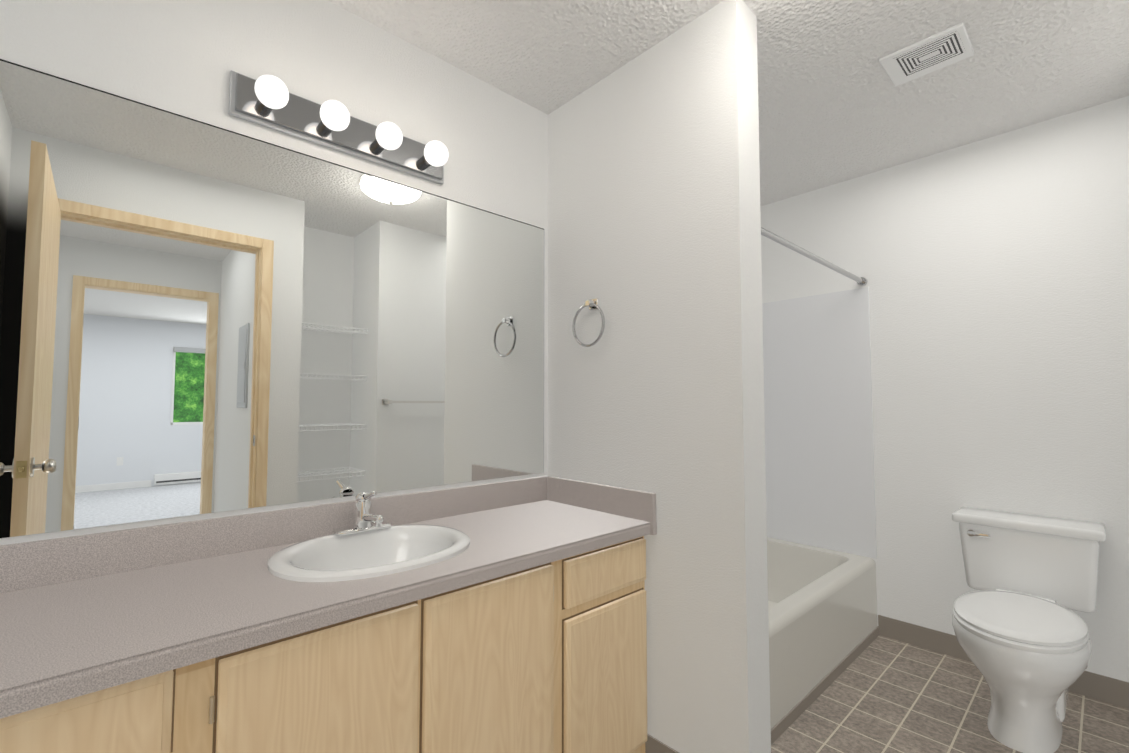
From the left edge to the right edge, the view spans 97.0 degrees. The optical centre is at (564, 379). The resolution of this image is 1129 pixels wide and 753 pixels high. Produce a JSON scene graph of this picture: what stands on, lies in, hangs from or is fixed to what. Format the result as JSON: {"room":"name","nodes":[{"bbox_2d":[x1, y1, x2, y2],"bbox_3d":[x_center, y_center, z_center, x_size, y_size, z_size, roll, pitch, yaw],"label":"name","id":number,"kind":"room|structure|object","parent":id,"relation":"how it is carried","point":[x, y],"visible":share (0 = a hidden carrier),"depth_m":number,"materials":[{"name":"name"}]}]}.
{"room":"bathroom","nodes":[
{"label":"bathroom","id":0,"kind":"room"},
{"bbox_2d":[0,0,547,544],"bbox_3d":[-0.135,0.076,2.102,3.570,2.430,0.127,3,-4,-43],"label":"wall","id":1,"kind":"structure","parent":0,"point":[198,317],"depth_m":1.36,"materials":[{"name":"white paint"}]},
{"bbox_2d":[228,70,443,184],"bbox_3d":[-0.650,-0.765,1.544,0.640,0.120,0.066,3,-4,-43],"label":"sconce","id":2,"kind":"object","parent":1,"relation":"attached to","point":[297,116],"visible":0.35,"depth_m":1.48,"materials":[{"name":"grey metal"}]},
{"bbox_2d":[254,75,288,108],"bbox_3d":[-0.776,-0.764,1.326,0.080,0.080,0.080,0,-3,8],"label":"vanity light","id":3,"kind":"object","parent":2,"relation":"attached to","point":[271,92],"depth_m":1.30,"materials":[{"name":"white glass"}]},
{"bbox_2d":[320,100,349,130],"bbox_3d":[-0.659,-0.758,1.435,0.080,0.080,0.080,0,-3,8],"label":"vanity light","id":4,"kind":"object","parent":2,"relation":"attached to","point":[334,115],"depth_m":1.41,"materials":[{"name":"white glass"}]},
{"bbox_2d":[376,122,402,149],"bbox_3d":[-0.541,-0.753,1.543,0.080,0.080,0.080,0,-3,8],"label":"vanity light","id":5,"kind":"object","parent":2,"relation":"attached to","point":[389,136],"depth_m":1.52,"materials":[{"name":"white glass"}]},
{"bbox_2d":[424,140,448,166],"bbox_3d":[-0.424,-0.748,1.652,0.080,0.080,0.080,0,-3,8],"label":"vanity light","id":6,"kind":"object","parent":2,"relation":"attached to","point":[436,154],"depth_m":1.62,"materials":[{"name":"white glass"}]},
{"bbox_2d":[547,0,770,752],"bbox_3d":[0.272,0.062,1.812,0.133,2.430,0.866,3,-4,-43],"label":"wall","id":7,"kind":"structure","parent":0,"point":[654,235],"depth_m":1.61,"materials":[{"name":"white paint"}]},
{"bbox_2d":[0,476,547,583],"bbox_3d":[-0.687,0.414,1.482,1.694,0.095,0.020,3,-4,-43],"label":"backsplash","id":8,"kind":"structure","parent":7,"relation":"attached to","point":[41,559],"depth_m":1.28,"materials":[{"name":"grey laminate"}]},
{"bbox_2d":[572,298,604,346],"bbox_3d":[0.099,-0.216,1.885,0.040,0.187,0.166,3,-4,-43],"label":"towel ring","id":9,"kind":"object","parent":7,"relation":"attached to","point":[591,304],"visible":0.98,"depth_m":1.88,"materials":[{"name":"silver metal"}]},
{"bbox_2d":[548,476,655,519],"bbox_3d":[0.117,0.432,1.846,0.019,0.095,0.536,3,-4,-43],"label":"backsplash","id":10,"kind":"structure","parent":7,"relation":"attached to","point":[641,503],"depth_m":1.80,"materials":[{"name":"grey laminate"}]},
{"bbox_2d":[645,733,678,752],"bbox_3d":[0.388,1.215,1.527,0.006,0.100,0.387,3,-4,-43],"label":"baseboard","id":11,"kind":"structure","parent":7,"relation":"attached to","point":[653,745],"depth_m":1.62,"materials":[{"name":"brown plastic"}]},
{"bbox_2d":[328,0,1128,205],"bbox_3d":[1.850,-1.355,-1.453,5.970,0.080,8.140,3,-4,-43],"label":"ceiling","id":12,"kind":"structure","parent":0,"point":[836,105],"depth_m":1.80,"materials":[{"name":"white paint"}]},
{"bbox_2d":[879,22,974,85],"bbox_3d":[1.288,-1.149,1.779,0.210,0.013,0.240,3,-4,-43],"label":"ceiling vent","id":13,"kind":"object","parent":12,"relation":"in","point":[942,49],"visible":1,"depth_m":1.76,"materials":[{"name":"white plastic"}]},
{"bbox_2d":[760,96,1128,681],"bbox_3d":[1.993,0.088,2.341,0.120,2.430,2.425,3,-4,-43],"label":"wall","id":14,"kind":"structure","parent":0,"point":[994,271],"depth_m":2.31,"materials":[{"name":"white paint"}]},
{"bbox_2d":[761,227,867,285],"bbox_3d":[1.060,-0.552,2.187,1.491,0.044,0.044,3,-4,-43],"label":"curtain rod","id":15,"kind":"object","parent":14,"relation":"attached to","point":[862,281],"visible":0.54,"depth_m":2.20,"materials":[{"name":"silver metal"}]},
{"bbox_2d":[881,615,1128,708],"bbox_3d":[1.952,1.249,2.235,0.006,0.100,0.930,3,-4,-43],"label":"baseboard","id":16,"kind":"structure","parent":14,"relation":"attached to","point":[1102,688],"depth_m":2.35,"materials":[{"name":"brown plastic"}]},
{"bbox_2d":[771,635,1128,752],"bbox_3d":[0.645,1.279,1.198,3.570,0.060,2.425,3,-4,-43],"label":"floor","id":17,"kind":"structure","parent":0,"point":[881,694],"depth_m":1.92,"materials":[{"name":"tile"}]},
{"bbox_2d":[0,496,656,752],"bbox_3d":[-0.505,0.850,1.263,1.694,0.801,0.554,3,-4,-43],"label":"bathroom vanity","id":18,"kind":"object","parent":17,"relation":"on","point":[510,616],"depth_m":1.07,"materials":[{"name":"brown wood"}]},
{"bbox_2d":[332,491,391,535],"bbox_3d":[-0.562,0.381,1.444,0.156,0.125,0.159,3,-4,-43],"label":"faucet","id":19,"kind":"object","parent":18,"relation":"on","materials":[{"name":"silver metal"}]},
{"bbox_2d":[248,516,503,591],"bbox_3d":[-0.498,0.520,1.324,0.500,0.169,0.411,3,-4,-43],"label":"sink","id":20,"kind":"object","parent":18,"relation":"in","point":[315,558],"depth_m":1.41,"materials":[{"name":"white ceramic"}]},
{"bbox_2d":[767,537,877,728],"bbox_3d":[0.827,1.112,2.361,1.491,0.386,0.732,3,-4,-43],"label":"bathtub","id":21,"kind":"object","parent":17,"relation":"on","point":[822,613],"visible":0.29,"depth_m":2.21,"materials":[{"name":"white ceramic"}]},
{"bbox_2d":[762,287,876,558],"bbox_3d":[0.828,0.205,2.405,1.497,1.428,0.740,3,-4,-43],"label":"wall surround","id":22,"kind":"object","parent":21,"relation":"on","point":[819,463],"visible":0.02,"depth_m":2.82,"materials":[{"name":"white plastic"}]},
{"bbox_2d":[771,615,880,744],"bbox_3d":[1.079,1.242,2.082,1.497,0.100,0.006,3,-4,-43],"label":"baseboard","id":23,"kind":"structure","parent":21,"relation":"attached to","point":[796,711],"depth_m":2.06,"materials":[{"name":"brown plastic"}]},
{"bbox_2d":[952,507,1105,752],"bbox_3d":[1.746,0.927,1.910,0.764,0.712,0.464,3,-4,-43],"label":"toilet","id":24,"kind":"object","parent":17,"relation":"on","point":[1020,628],"visible":1,"depth_m":1.85,"materials":[{"name":"white ceramic"}]}
]}

